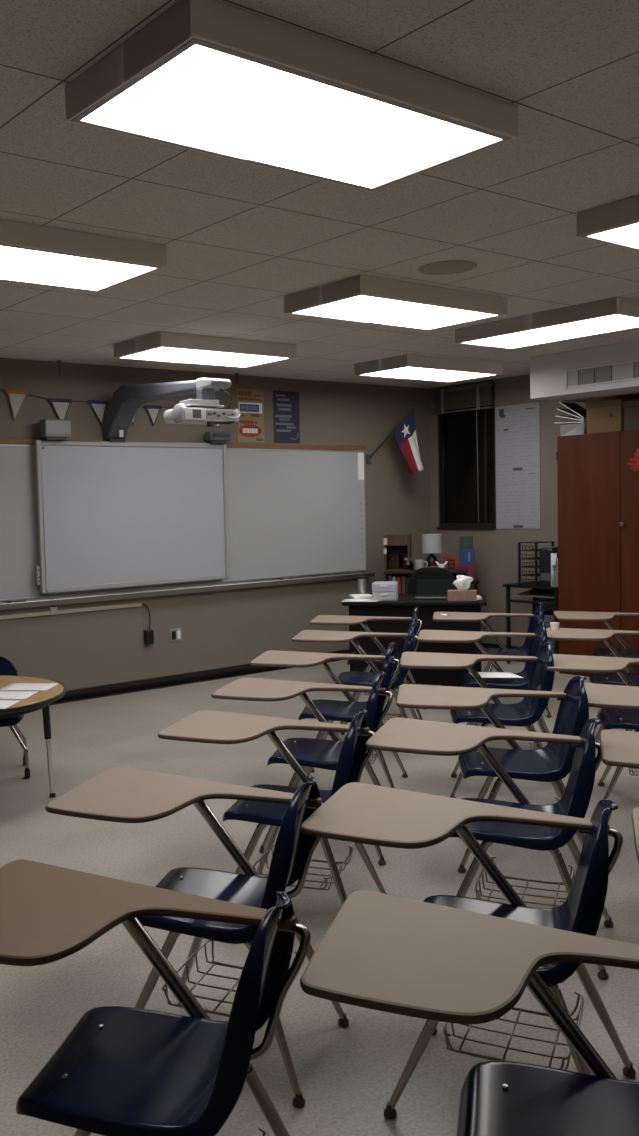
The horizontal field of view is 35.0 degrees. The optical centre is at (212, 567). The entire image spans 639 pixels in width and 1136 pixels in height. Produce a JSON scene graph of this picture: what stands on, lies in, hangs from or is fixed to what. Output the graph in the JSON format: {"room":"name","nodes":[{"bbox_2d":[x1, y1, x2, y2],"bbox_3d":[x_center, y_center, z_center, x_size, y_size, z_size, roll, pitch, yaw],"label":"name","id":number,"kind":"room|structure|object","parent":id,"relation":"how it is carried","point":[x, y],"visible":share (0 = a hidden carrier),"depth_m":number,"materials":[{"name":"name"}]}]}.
{"room":"classroom","nodes":[
{"label":"classroom","id":0,"kind":"room"},
{"bbox_2d":[0,358,430,690],"bbox_3d":[-1.605,-0.260,8.030,10.400,2.790,0.150,-4,4,-36],"label":"wall","id":1,"kind":"structure","parent":0,"point":[233,627],"depth_m":9.12,"materials":[{"name":"beige paint"}]},
{"bbox_2d":[0,438,119,600],"bbox_3d":[-1.707,-0.372,7.837,2.220,1.276,0.030,-4,4,-36],"label":"whiteboard","id":2,"kind":"object","parent":1,"relation":"attached to","point":[19,559],"visible":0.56,"depth_m":7.95,"materials":[{"name":"white ceramic"}]},
{"bbox_2d":[0,603,141,619],"bbox_3d":[-1.599,0.337,7.945,2.440,0.130,0.032,-4,4,-36],"label":"conduit","id":3,"kind":"object","parent":1,"relation":"attached to","point":[53,610],"visible":0.98,"depth_m":8.22,"materials":[{"name":"beige plastic"}]},
{"bbox_2d":[0,389,173,425],"bbox_3d":[-1.136,-1.303,8.220,2.000,0.304,0.012,-4,4,-36],"label":"pennant bunting","id":4,"kind":"object","parent":1,"relation":"attached to","point":[16,397],"visible":0.84,"depth_m":8.15,"materials":[{"name":"grey fabric"}]},
{"bbox_2d":[34,440,229,593],"bbox_3d":[-0.655,-0.458,8.549,1.925,1.230,0.074,-4,4,-36],"label":"whiteboard","id":5,"kind":"object","parent":1,"relation":"attached to","point":[110,515],"visible":1,"depth_m":8.48,"materials":[{"name":"grey"}]},
{"bbox_2d":[39,419,70,440],"bbox_3d":[-1.261,-1.105,8.017,0.235,0.165,0.104,-4,4,-36],"label":"speaker","id":6,"kind":"object","parent":5,"relation":"on","point":[50,429],"visible":1,"depth_m":7.97},
{"bbox_2d":[46,421,70,433],"bbox_3d":[-1.232,-1.118,7.976,0.215,0.095,0.004,-4,4,-36],"label":"grille","id":7,"kind":"object","parent":6,"relation":"attached to","point":[52,427],"depth_m":7.98,"materials":[{"name":"grey plastic"}]},
{"bbox_2d":[205,431,229,443],"bbox_3d":[0.041,-1.169,8.983,0.220,0.105,0.104,-4,4,-36],"label":"speaker","id":8,"kind":"object","parent":5,"relation":"on","point":[213,437],"visible":1,"depth_m":8.94},
{"bbox_2d":[142,603,153,644],"bbox_3d":[-0.566,0.484,8.709,0.120,0.358,0.050,-4,4,-36],"label":"power adapter","id":9,"kind":"object","parent":1,"relation":"attached to","point":[148,634],"visible":1,"depth_m":8.70,"materials":[{"name":"black plastic"}]},
{"bbox_2d":[102,378,231,442],"bbox_3d":[-0.368,-1.253,7.841,0.264,0.450,1.564,-4,4,-36],"label":"boom","id":10,"kind":"object","parent":1,"relation":"attached to","point":[125,401],"visible":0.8,"depth_m":7.98,"materials":[{"name":"grey plastic"}]},
{"bbox_2d":[164,388,239,426],"bbox_3d":[-0.090,-1.152,7.215,0.502,0.279,0.369,-4,4,-32],"label":"projector","id":11,"kind":"object","parent":10,"relation":"hanging from","point":[203,410],"visible":1,"depth_m":7.15,"materials":[{"name":"white plastic"}]},
{"bbox_2d":[170,628,181,641],"bbox_3d":[-0.329,0.597,8.914,0.124,0.115,0.012,-4,4,-36],"label":"wall outlet","id":12,"kind":"object","parent":1,"relation":"attached to","point":[175,634],"visible":1,"depth_m":8.91,"materials":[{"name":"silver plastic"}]},
{"bbox_2d":[0,571,374,609],"bbox_3d":[-0.467,0.213,8.731,5.206,0.060,0.115,-4,4,-36],"label":"marker tray","id":13,"kind":"object","parent":1,"relation":"attached to","point":[4,605],"visible":1,"depth_m":8.81,"materials":[{"name":"silver metal"}]},
{"bbox_2d":[49,649,349,704],"bbox_3d":[-1.600,1.092,7.986,10.000,0.102,0.017,-4,4,-36],"label":"baseboard","id":14,"kind":"structure","parent":1,"relation":"attached to","point":[100,691],"depth_m":8.84,"materials":[{"name":"black plastic"}]},
{"bbox_2d":[120,441,366,590],"bbox_3d":[0.373,-0.522,9.378,2.963,1.276,0.030,-4,4,-36],"label":"whiteboard","id":15,"kind":"object","parent":1,"relation":"attached to","point":[294,510],"visible":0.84,"depth_m":9.67,"materials":[{"name":"white ceramic"}]},
{"bbox_2d":[236,388,264,441],"bbox_3d":[0.352,-1.420,9.339,0.320,0.490,0.008,-4,4,-36],"label":"poster","id":16,"kind":"object","parent":1,"relation":"attached to","point":[250,402],"visible":0.99,"depth_m":9.34,"materials":[{"name":"yellow paper"}]},
{"bbox_2d":[239,402,261,412],"bbox_3d":[0.350,-1.492,9.334,0.280,0.095,0.002,-4,4,-36],"label":"photo","id":17,"kind":"object","parent":16,"relation":"attached to","point":[244,407],"depth_m":9.33,"materials":[{"name":"blue paper"}]},
{"bbox_2d":[273,391,299,442],"bbox_3d":[0.707,-1.445,9.602,0.325,0.490,0.008,-4,4,-36],"label":"poster","id":18,"kind":"object","parent":1,"relation":"attached to","point":[285,404],"visible":1,"depth_m":9.60,"materials":[{"name":"blue paper"}]},
{"bbox_2d":[366,405,423,474],"bbox_3d":[1.860,-1.299,10.228,0.595,0.710,0.140,-2,4,-5],"label":"flag","id":19,"kind":"object","parent":1,"relation":"attached to","point":[404,433],"visible":1,"depth_m":10.21,"materials":[{"name":"multicoloured fabric"}]},
{"bbox_2d":[0,0,638,388],"bbox_3d":[1.154,-1.545,4.180,10.400,0.100,9.630,-4,4,-36],"label":"ceiling","id":20,"kind":"structure","parent":0,"point":[239,238],"depth_m":3.95,"materials":[{"name":"tile"}]},
{"bbox_2d":[0,219,166,292],"bbox_3d":[-0.893,-1.412,4.508,1.236,0.102,0.629,-4,4,-36],"label":"ceiling light","id":21,"kind":"object","parent":20,"relation":"attached to","point":[31,254],"visible":1,"depth_m":4.49,"materials":[{"name":"white paint"}]},
{"bbox_2d":[0,246,154,289],"bbox_3d":[-0.892,-1.368,4.510,1.166,0.006,0.565,-4,4,-36],"label":"diffuser","id":22,"kind":"object","parent":21,"relation":"attached to","point":[18,264],"depth_m":4.63,"materials":[{"name":"white plastic"}]},
{"bbox_2d":[113,331,295,367],"bbox_3d":[-0.051,-1.616,7.469,1.236,0.102,0.629,-4,4,-36],"label":"ceiling light","id":23,"kind":"object","parent":20,"relation":"attached to","point":[160,346],"visible":1,"depth_m":7.28,"materials":[{"name":"white paint"}]},
{"bbox_2d":[121,347,286,366],"bbox_3d":[-0.050,-1.572,7.472,1.166,0.006,0.565,-4,4,-36],"label":"diffuser","id":24,"kind":"object","parent":23,"relation":"attached to","point":[160,354],"depth_m":7.44,"materials":[{"name":"white plastic"}]},
{"bbox_2d":[65,0,517,191],"bbox_3d":[0.258,-1.348,2.968,1.236,0.102,0.629,-4,4,-36],"label":"ceiling light","id":25,"kind":"object","parent":20,"relation":"attached to","point":[211,77],"visible":1,"depth_m":2.80,"materials":[{"name":"white paint"}]},
{"bbox_2d":[82,44,500,187],"bbox_3d":[0.260,-1.304,2.970,1.166,0.006,0.565,-4,4,-36],"label":"diffuser","id":26,"kind":"object","parent":25,"relation":"attached to","point":[206,98],"depth_m":2.91,"materials":[{"name":"white plastic"}]},
{"bbox_2d":[284,275,506,330],"bbox_3d":[1.091,-1.551,5.924,1.236,0.102,0.629,-4,4,-36],"label":"ceiling light","id":27,"kind":"object","parent":20,"relation":"attached to","point":[359,298],"visible":1,"depth_m":5.74,"materials":[{"name":"white paint"}]},
{"bbox_2d":[295,295,495,328],"bbox_3d":[1.093,-1.507,5.926,1.166,0.006,0.565,-4,4,-36],"label":"diffuser","id":28,"kind":"object","parent":27,"relation":"attached to","point":[370,309],"depth_m":5.90,"materials":[{"name":"white plastic"}]},
{"bbox_2d":[354,354,502,382],"bbox_3d":[1.904,-1.751,8.825,1.236,0.102,0.629,-4,4,-36],"label":"ceiling light","id":29,"kind":"object","parent":20,"relation":"attached to","point":[406,366],"visible":1,"depth_m":8.62,"materials":[{"name":"white paint"}]},
{"bbox_2d":[363,367,492,381],"bbox_3d":[1.906,-1.707,8.828,1.166,0.006,0.565,-4,4,-36],"label":"diffuser","id":30,"kind":"object","parent":29,"relation":"attached to","point":[437,374],"depth_m":8.75,"materials":[{"name":"white plastic"}]},
{"bbox_2d":[418,260,476,274],"bbox_3d":[1.215,-1.555,5.191,0.300,0.007,0.300,-4,4,-36],"label":"ceiling disc","id":31,"kind":"object","parent":20,"relation":"attached to","point":[452,266],"visible":1,"depth_m":5.17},
{"bbox_2d":[454,296,638,348],"bbox_3d":[2.334,-1.636,6.765,0.635,0.102,1.264,-4,4,-36],"label":"ceiling light","id":32,"kind":"object","parent":20,"relation":"attached to","point":[613,314],"visible":1,"depth_m":6.61,"materials":[{"name":"white paint"}]},
{"bbox_2d":[464,314,638,347],"bbox_3d":[2.335,-1.592,6.768,0.565,0.006,1.200,-4,4,-36],"label":"diffuser","id":33,"kind":"object","parent":32,"relation":"attached to","point":[610,323],"depth_m":6.75,"materials":[{"name":"white plastic"}]},
{"bbox_2d":[576,196,638,250],"bbox_3d":[2.226,-1.487,4.385,1.236,0.102,0.629,-4,4,-36],"label":"ceiling light","id":34,"kind":"object","parent":20,"relation":"attached to","point":[616,223],"visible":1,"depth_m":4.20,"materials":[{"name":"white paint"}]},
{"bbox_2d":[590,223,638,247],"bbox_3d":[2.228,-1.443,4.388,1.166,0.006,0.565,-4,4,-36],"label":"diffuser","id":35,"kind":"object","parent":34,"relation":"attached to","point":[627,235],"depth_m":4.29,"materials":[{"name":"white plastic"}]},
{"bbox_2d":[0,660,638,1135],"bbox_3d":[1.231,1.338,4.357,10.400,0.100,9.630,-4,4,-36],"label":"floor","id":36,"kind":"structure","parent":0,"point":[347,1077],"depth_m":4.02,"materials":[{"name":"plastic"}]},
{"bbox_2d":[0,656,29,777],"bbox_3d":[-1.343,0.900,6.045,0.436,0.704,0.452,-2,4,-13],"label":"chair","id":37,"kind":"object","parent":36,"relation":"on","point":[7,668],"visible":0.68,"depth_m":5.97,"materials":[{"name":"blue"}]},
{"bbox_2d":[0,675,64,797],"bbox_3d":[-1.384,0.984,5.446,1.172,0.612,1.172,-4,4,-36],"label":"round table","id":38,"kind":"object","parent":36,"relation":"on","point":[41,699],"visible":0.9,"depth_m":5.47,"materials":[{"name":"brown wood"}]},
{"bbox_2d":[0,700,20,708],"bbox_3d":[-1.147,0.692,5.081,0.280,0.001,0.214,-1,4,10],"label":"paper sheet","id":39,"kind":"object","parent":38,"relation":"on","point":[4,704],"visible":1,"depth_m":5.09,"materials":[{"name":"white paper"}]},
{"bbox_2d":[0,691,38,698],"bbox_3d":[-1.096,0.676,5.330,0.280,0.001,0.214,-1,4,10],"label":"paper sheet","id":40,"kind":"object","parent":38,"relation":"on","point":[3,694],"visible":1,"depth_m":5.33,"materials":[{"name":"white paper"}]},
{"bbox_2d":[0,683,58,689],"bbox_3d":[-1.025,0.660,5.569,0.280,0.001,0.214,-1,4,10],"label":"paper sheet","id":41,"kind":"object","parent":38,"relation":"on","point":[13,686],"visible":1,"depth_m":5.57,"materials":[{"name":"white paper"}]},
{"bbox_2d":[0,859,310,1135],"bbox_3d":[-0.201,1.058,2.157,0.851,0.805,0.584,0,4,20],"label":"student desk","id":42,"kind":"object","parent":36,"relation":"on","point":[120,1070],"visible":1,"depth_m":2.11,"materials":[{"name":"blue"}]},
{"bbox_2d":[45,767,348,1107],"bbox_3d":[-0.054,1.001,3.033,0.851,0.805,0.584,0,4,23],"label":"student desk","id":43,"kind":"object","parent":36,"relation":"on","point":[117,794],"visible":0.68,"depth_m":3.00,"materials":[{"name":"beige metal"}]},
{"bbox_2d":[162,940,296,1016],"bbox_3d":[0.062,1.211,2.942,0.321,0.067,0.361,0,4,23],"label":"basket","id":44,"kind":"object","parent":43,"relation":"on","point":[213,962],"depth_m":2.99,"materials":[{"name":"silver metal"}]},
{"bbox_2d":[158,708,386,904],"bbox_3d":[0.233,0.936,3.956,0.851,0.805,0.584,0,4,22],"label":"student desk","id":45,"kind":"object","parent":36,"relation":"on","point":[202,726],"visible":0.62,"depth_m":3.92,"materials":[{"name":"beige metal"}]},
{"bbox_2d":[252,844,352,889],"bbox_3d":[0.350,1.147,3.865,0.321,0.067,0.361,0,4,22],"label":"basket","id":46,"kind":"object","parent":45,"relation":"on","point":[332,875],"depth_m":3.84,"materials":[{"name":"silver metal"}]},
{"bbox_2d":[211,671,392,864],"bbox_3d":[0.442,0.881,4.763,0.851,0.805,0.584,0,4,20],"label":"student desk","id":47,"kind":"object","parent":36,"relation":"on","point":[309,753],"visible":0.55,"depth_m":4.73,"materials":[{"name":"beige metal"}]},
{"bbox_2d":[250,642,407,787],"bbox_3d":[0.656,0.817,5.709,0.851,0.805,0.584,0,4,17],"label":"student desk","id":48,"kind":"object","parent":36,"relation":"on","point":[332,710],"visible":0.66,"depth_m":5.67,"materials":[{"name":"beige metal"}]},
{"bbox_2d":[328,738,376,763],"bbox_3d":[0.781,1.027,5.628,0.321,0.067,0.361,0,4,17],"label":"basket","id":49,"kind":"object","parent":48,"relation":"on","point":[372,754],"depth_m":5.45,"materials":[{"name":"silver metal"}]},
{"bbox_2d":[292,621,419,735],"bbox_3d":[0.964,0.751,6.653,0.851,0.805,0.584,0,4,16],"label":"student desk","id":50,"kind":"object","parent":36,"relation":"on","point":[316,636],"visible":0.67,"depth_m":6.62,"materials":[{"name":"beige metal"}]},
{"bbox_2d":[382,708,404,723],"bbox_3d":[1.091,0.961,6.575,0.321,0.067,0.361,0,4,16],"label":"basket","id":51,"kind":"object","parent":50,"relation":"on","point":[402,713],"depth_m":6.49,"materials":[{"name":"silver metal"}]},
{"bbox_2d":[310,606,422,719],"bbox_3d":[1.172,0.689,7.573,0.851,0.805,0.584,0,4,16],"label":"student desk","id":52,"kind":"object","parent":36,"relation":"on","point":[320,619],"visible":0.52,"depth_m":7.57,"materials":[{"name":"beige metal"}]},
{"bbox_2d":[342,594,486,687],"bbox_3d":[1.760,0.634,8.669,1.180,0.750,0.720,-1,4,15],"label":"desk","id":53,"kind":"object","parent":36,"relation":"on","point":[405,604],"visible":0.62,"depth_m":8.36,"materials":[{"name":"black laminate"}]},
{"bbox_2d":[349,594,371,598],"bbox_3d":[1.307,0.250,8.807,0.180,0.022,0.220,-2,4,-5],"label":"paper stack","id":54,"kind":"object","parent":53,"relation":"on","point":[354,596],"visible":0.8,"depth_m":8.71,"materials":[{"name":"white paper"}]},
{"bbox_2d":[357,576,365,593],"bbox_3d":[1.332,0.162,8.960,0.082,0.178,0.082,-4,4,-36],"label":"tumbler","id":55,"kind":"object","parent":53,"relation":"on","point":[361,580],"visible":0.77,"depth_m":8.93,"materials":[{"name":"silver metal"}]},
{"bbox_2d":[372,581,397,600],"bbox_3d":[1.469,0.198,8.546,0.206,0.156,0.217,-1,4,15],"label":"drawer organizer","id":56,"kind":"object","parent":53,"relation":"on","point":[384,590],"visible":1,"depth_m":8.46,"materials":[{"name":"grey plastic"}]},
{"bbox_2d":[415,579,456,599],"bbox_3d":[1.915,0.183,8.606,0.340,0.149,0.310,-1,4,15],"label":"laptop","id":57,"kind":"object","parent":53,"relation":"on","point":[427,589],"visible":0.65,"depth_m":8.71,"materials":[{"name":"black plastic"}]},
{"bbox_2d":[447,575,476,600],"bbox_3d":[2.070,0.164,8.325,0.235,0.213,0.120,-1,4,15],"label":"tissue box","id":58,"kind":"object","parent":53,"relation":"on","point":[463,583],"visible":1,"depth_m":8.29,"materials":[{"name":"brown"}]},
{"bbox_2d":[383,569,467,580],"bbox_3d":[2.107,0.473,9.882,0.796,0.907,0.353,-1,4,15],"label":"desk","id":59,"kind":"object","parent":36,"relation":"on","point":[455,572],"visible":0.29,"depth_m":9.79,"materials":[{"name":"brown wood"}]},
{"bbox_2d":[383,534,411,570],"bbox_3d":[1.826,-0.150,9.900,0.250,0.354,0.274,-1,4,15],"label":"cubby","id":60,"kind":"object","parent":59,"relation":"on","point":[397,548],"visible":0.94,"depth_m":9.88,"materials":[{"name":"brown wood"}]},
{"bbox_2d":[402,558,413,570],"bbox_3d":[1.906,-0.035,9.809,0.116,0.126,0.116,-4,4,-36],"label":"glass jar","id":61,"kind":"object","parent":59,"relation":"on","point":[405,565],"visible":1,"depth_m":9.77,"materials":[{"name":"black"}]},
{"bbox_2d":[422,534,441,566],"bbox_3d":[2.160,-0.159,9.888,0.200,0.352,0.200,-4,4,-36],"label":"table lamp","id":62,"kind":"object","parent":59,"relation":"on","point":[431,543],"visible":0.8,"depth_m":9.81,"materials":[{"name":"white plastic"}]},
{"bbox_2d":[407,567,453,593],"bbox_3d":[2.033,0.482,9.338,0.610,0.955,0.563,-1,4,15],"label":"office chair","id":63,"kind":"object","parent":36,"relation":"on","point":[427,572],"visible":0.09,"depth_m":9.49,"materials":[{"name":"black fabric"}]},
{"bbox_2d":[301,782,635,1118],"bbox_3d":[0.691,0.998,2.753,0.851,0.805,0.584,0,4,26],"label":"student desk","id":64,"kind":"object","parent":36,"relation":"on","point":[363,813],"visible":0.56,"depth_m":2.73,"materials":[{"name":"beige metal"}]},
{"bbox_2d":[443,991,583,1069],"bbox_3d":[0.801,1.209,2.656,0.321,0.067,0.361,0,4,26],"label":"basket","id":65,"kind":"object","parent":64,"relation":"on","point":[575,1057],"depth_m":2.62,"materials":[{"name":"silver metal"}]},
{"bbox_2d":[300,890,638,1135],"bbox_3d":[0.612,1.053,1.888,0.851,0.805,0.584,0,4,22],"label":"student desk","id":66,"kind":"object","parent":36,"relation":"on","point":[380,951],"visible":1,"depth_m":1.93,"materials":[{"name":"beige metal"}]},
{"bbox_2d":[471,580,478,589],"bbox_3d":[2.518,0.514,10.163,0.360,0.765,0.260,-1,4,15],"label":"stand","id":67,"kind":"object","parent":36,"relation":"on","point":[476,582],"visible":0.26,"depth_m":10.00,"materials":[{"name":"black plastic"}]},
{"bbox_2d":[458,564,475,581],"bbox_3d":[2.563,0.047,10.117,0.170,0.170,0.172,-1,4,15],"label":"block","id":68,"kind":"object","parent":67,"relation":"on","point":[471,568],"visible":0.62,"depth_m":10.03,"materials":[{"name":"pink"}]},
{"bbox_2d":[458,548,474,564],"bbox_3d":[2.558,-0.115,10.107,0.155,0.155,0.157,-1,4,15],"label":"block","id":69,"kind":"object","parent":68,"relation":"on","point":[466,556],"visible":0.98,"depth_m":10.04,"materials":[{"name":"blue"}]},
{"bbox_2d":[460,536,472,548],"bbox_3d":[2.555,-0.257,10.099,0.130,0.130,0.132,-1,4,15],"label":"block","id":70,"kind":"object","parent":69,"relation":"on","point":[466,542],"visible":1,"depth_m":10.04,"materials":[{"name":"green"}]},
{"bbox_3d":[2.419,0.084,10.159,0.100,0.100,0.102,-1,4,15],"label":"block","id":71,"kind":"object","parent":67,"relation":"on","visible":0},
{"bbox_2d":[443,556,458,568],"bbox_3d":[2.416,-0.044,10.151,0.155,0.155,0.157,-1,4,15],"label":"block","id":72,"kind":"object","parent":71,"relation":"on","point":[453,561],"visible":0.64,"depth_m":10.07,"materials":[{"name":"red"}]},
{"bbox_2d":[400,642,559,797],"bbox_3d":[1.462,0.807,5.521,0.851,0.805,0.584,-1,4,14],"label":"student desk","id":73,"kind":"object","parent":36,"relation":"on","point":[525,713],"visible":0.73,"depth_m":5.43,"materials":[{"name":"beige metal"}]},
{"bbox_2d":[417,621,549,743],"bbox_3d":[1.758,0.740,6.493,0.851,0.805,0.584,0,4,16],"label":"student desk","id":74,"kind":"object","parent":36,"relation":"on","point":[539,637],"visible":0.62,"depth_m":6.43,"materials":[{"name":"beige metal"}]},
{"bbox_2d":[469,672,522,677],"bbox_3d":[1.813,0.684,6.418,0.280,0.016,0.216,-2,4,-7],"label":"paper sheet","id":75,"kind":"object","parent":74,"relation":"on","point":[482,674],"visible":0.83,"depth_m":6.44,"materials":[{"name":"white paper"}]},
{"bbox_2d":[365,718,613,979],"bbox_3d":[1.011,0.932,3.692,0.851,0.805,0.584,0,4,24],"label":"student desk","id":76,"kind":"object","parent":36,"relation":"on","point":[404,735],"visible":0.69,"depth_m":3.62,"materials":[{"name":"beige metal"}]},
{"bbox_2d":[475,856,574,907],"bbox_3d":[1.125,1.143,3.598,0.321,0.067,0.361,0,4,24],"label":"basket","id":77,"kind":"object","parent":76,"relation":"on","point":[507,877],"depth_m":3.63,"materials":[{"name":"silver metal"}]},
{"bbox_2d":[396,675,588,872],"bbox_3d":[1.253,0.877,4.484,0.851,0.805,0.584,-1,4,14],"label":"student desk","id":78,"kind":"object","parent":36,"relation":"on","point":[552,763],"visible":0.77,"depth_m":4.41,"materials":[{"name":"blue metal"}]},
{"bbox_2d":[433,603,551,717],"bbox_3d":[2.098,0.664,7.589,0.851,0.805,0.584,-1,4,15],"label":"student desk","id":79,"kind":"object","parent":36,"relation":"on","point":[537,616],"visible":0.54,"depth_m":7.58,"materials":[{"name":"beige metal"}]},
{"bbox_2d":[503,581,557,663],"bbox_3d":[3.149,0.536,9.498,0.480,0.770,0.600,-4,4,-36],"label":"table","id":80,"kind":"object","parent":36,"relation":"on","point":[536,591],"visible":0.45,"depth_m":9.49,"materials":[{"name":"black laminate"}]},
{"bbox_2d":[515,589,553,597],"bbox_3d":[3.153,0.236,9.514,0.340,0.054,0.440,-4,4,-36],"label":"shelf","id":81,"kind":"object","parent":80,"relation":"attached to","point":[542,593],"depth_m":9.52,"materials":[{"name":"grey metal"}]},
{"bbox_2d":[518,541,553,585],"bbox_3d":[3.046,-0.046,9.445,0.278,0.402,0.203,-4,4,-36],"label":"tray","id":82,"kind":"object","parent":80,"relation":"on","point":[536,558],"visible":0.72,"depth_m":9.39,"materials":[{"name":"black metal"}]},
{"bbox_2d":[539,546,557,585],"bbox_3d":[3.204,-0.022,9.341,0.354,0.360,0.140,-4,4,-36],"label":"printer","id":83,"kind":"object","parent":80,"relation":"on","point":[544,552],"visible":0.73,"depth_m":9.24,"materials":[{"name":"black plastic"}]},
{"bbox_2d":[551,553,557,586],"bbox_3d":[3.216,0.013,9.204,0.272,0.305,0.068,-4,4,-36],"label":"binder","id":84,"kind":"object","parent":80,"relation":"on","point":[554,560],"visible":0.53,"depth_m":9.12,"materials":[{"name":"white plastic"}]},
{"bbox_2d":[527,610,553,653],"bbox_3d":[3.213,0.666,9.464,0.392,0.490,0.300,-4,4,-36],"label":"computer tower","id":85,"kind":"object","parent":36,"relation":"on","point":[548,615],"visible":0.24,"depth_m":9.28,"materials":[{"name":"black plastic"}]},
{"bbox_2d":[545,654,638,798],"bbox_3d":[2.190,0.804,5.266,0.851,0.805,0.584,0,4,20],"label":"student desk","id":86,"kind":"object","parent":36,"relation":"on","point":[610,718],"visible":0.7,"depth_m":5.24,"materials":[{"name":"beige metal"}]},
{"bbox_2d":[546,628,638,742],"bbox_3d":[2.570,0.723,6.410,0.851,0.805,0.584,0,4,20],"label":"student desk","id":87,"kind":"object","parent":36,"relation":"on","point":[572,634],"visible":0.53,"depth_m":6.41,"materials":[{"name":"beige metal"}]},
{"bbox_2d":[553,611,638,716],"bbox_3d":[2.976,0.651,7.410,0.851,0.805,0.584,0,4,16],"label":"student desk","id":88,"kind":"object","parent":36,"relation":"on","point":[627,652],"visible":0.54,"depth_m":7.44,"materials":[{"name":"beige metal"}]},
{"bbox_2d":[556,430,638,676],"bbox_3d":[3.722,-0.102,8.566,0.639,2.127,1.404,-4,4,-36],"label":"wardrobe","id":89,"kind":"object","parent":36,"relation":"on","point":[598,550],"visible":0.69,"depth_m":8.62,"materials":[{"name":"brown wood"}]},
{"bbox_2d":[560,423,586,435],"bbox_3d":[3.292,-1.224,8.899,0.344,0.102,0.239,-4,4,-36],"label":"paper tray","id":90,"kind":"object","parent":89,"relation":"on","point":[578,428],"visible":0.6,"depth_m":8.78,"materials":[{"name":"grey plastic"}]},
{"bbox_2d":[555,421,586,423],"bbox_3d":[3.237,-1.291,8.915,0.240,0.027,0.292,-4,4,-36],"label":"folder","id":91,"kind":"object","parent":90,"relation":"in","point":[580,421],"visible":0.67,"depth_m":8.89,"materials":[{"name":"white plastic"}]},
{"bbox_2d":[555,415,586,420],"bbox_3d":[3.239,-1.328,8.909,0.240,0.076,0.286,-4,4,-36],"label":"folder","id":92,"kind":"object","parent":91,"relation":"on","point":[567,417],"visible":0.68,"depth_m":8.86,"materials":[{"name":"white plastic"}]},
{"bbox_2d":[557,408,586,419],"bbox_3d":[3.243,-1.363,8.899,0.240,0.124,0.272,-4,4,-36],"label":"folder","id":93,"kind":"object","parent":92,"relation":"on","point":[568,411],"visible":0.46,"depth_m":8.86,"materials":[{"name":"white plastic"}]},
{"bbox_2d":[559,402,586,418],"bbox_3d":[3.250,-1.397,8.887,0.240,0.167,0.249,-4,4,-36],"label":"folder","id":94,"kind":"object","parent":93,"relation":"on","point":[574,407],"visible":0.66,"depth_m":8.88,"materials":[{"name":"black plastic"}]},
{"bbox_2d":[586,399,629,433],"bbox_3d":[3.489,-1.302,8.675,0.392,0.270,0.337,-4,4,-36],"label":"storage box","id":95,"kind":"object","parent":89,"relation":"on","point":[602,416],"visible":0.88,"depth_m":8.54,"materials":[{"name":"cardboard"}]},
{"bbox_2d":[623,400,638,430],"bbox_3d":[3.730,-1.279,8.352,0.392,0.250,0.442,-4,4,-36],"label":"storage box","id":96,"kind":"object","parent":89,"relation":"on","point":[631,408],"visible":0.96,"depth_m":8.36,"materials":[{"name":"grey"}]},
{"bbox_2d":[627,448,638,471],"bbox_3d":[3.525,-0.823,8.245,0.045,0.354,0.228,-4,4,-36],"label":"leaf","id":97,"kind":"object","parent":89,"relation":"hanging from","point":[634,462],"visible":1,"depth_m":8.28,"materials":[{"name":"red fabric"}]},
{"bbox_2d":[584,683,638,709],"bbox_3d":[2.035,0.864,4.351,0.851,0.805,0.584,0,4,21],"label":"student desk","id":98,"kind":"object","parent":36,"relation":"on","point":[598,695],"visible":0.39,"depth_m":4.41,"materials":[{"name":"beige laminate"}]},
{"bbox_2d":[600,729,638,767],"bbox_3d":[1.762,0.930,3.392,0.851,0.805,0.584,0,4,22],"label":"student desk","id":99,"kind":"object","parent":36,"relation":"on","point":[620,748],"visible":1,"depth_m":3.50,"materials":[{"name":"beige laminate"}]},
{"bbox_2d":[631,807,638,862],"bbox_3d":[1.484,0.996,2.446,0.851,0.805,0.584,0,4,22],"label":"student desk","id":100,"kind":"object","parent":36,"relation":"on","point":[635,812],"visible":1,"depth_m":2.66,"materials":[{"name":"beige laminate"}]},
{"bbox_2d":[429,374,638,646],"bbox_3d":[5.172,-0.392,7.249,0.160,2.790,9.480,-4,4,-36],"label":"wall","id":101,"kind":"structure","parent":0,"point":[496,550],"depth_m":10.07,"materials":[{"name":"beige paint"}]},
{"bbox_2d":[436,383,495,528],"bbox_3d":[2.681,-1.150,10.495,0.170,1.477,0.760,-4,4,-36],"label":"window","id":102,"kind":"structure","parent":101,"relation":"in","point":[460,489],"depth_m":10.54,"materials":[{"name":"black glass"}]},
{"bbox_2d":[433,382,493,521],"bbox_3d":[2.607,-1.182,10.439,0.062,1.412,0.750,-4,4,-36],"label":"window blind","id":103,"kind":"object","parent":102,"relation":"attached to","point":[481,394],"visible":1,"depth_m":10.35,"materials":[{"name":"grey"}]},
{"bbox_2d":[481,642,519,648],"bbox_3d":[5.188,0.959,7.211,0.017,0.102,9.310,-4,4,-36],"label":"baseboard","id":104,"kind":"structure","parent":101,"relation":"attached to","point":[486,645],"depth_m":10.30,"materials":[{"name":"black plastic"}]},
{"bbox_2d":[495,402,540,528],"bbox_3d":[3.022,-1.004,9.946,0.008,1.225,0.522,-4,4,-36],"label":"chart","id":105,"kind":"object","parent":101,"relation":"attached to","point":[517,427],"visible":1,"depth_m":9.94,"materials":[{"name":"grey paper"}]},
{"bbox_2d":[530,340,638,402],"bbox_3d":[5.315,-1.539,5.970,1.000,0.353,7.335,-4,4,-36],"label":"soffit","id":106,"kind":"object","parent":101,"relation":"attached to","point":[547,372],"depth_m":8.35,"materials":[{"name":"white paint"}]},
{"bbox_2d":[566,359,638,387],"bbox_3d":[3.510,-1.538,7.554,0.012,0.160,1.928,-4,4,-36],"label":"air vent","id":107,"kind":"object","parent":106,"relation":"in","point":[628,370],"visible":1,"depth_m":8.05,"materials":[{"name":"grey metal"}]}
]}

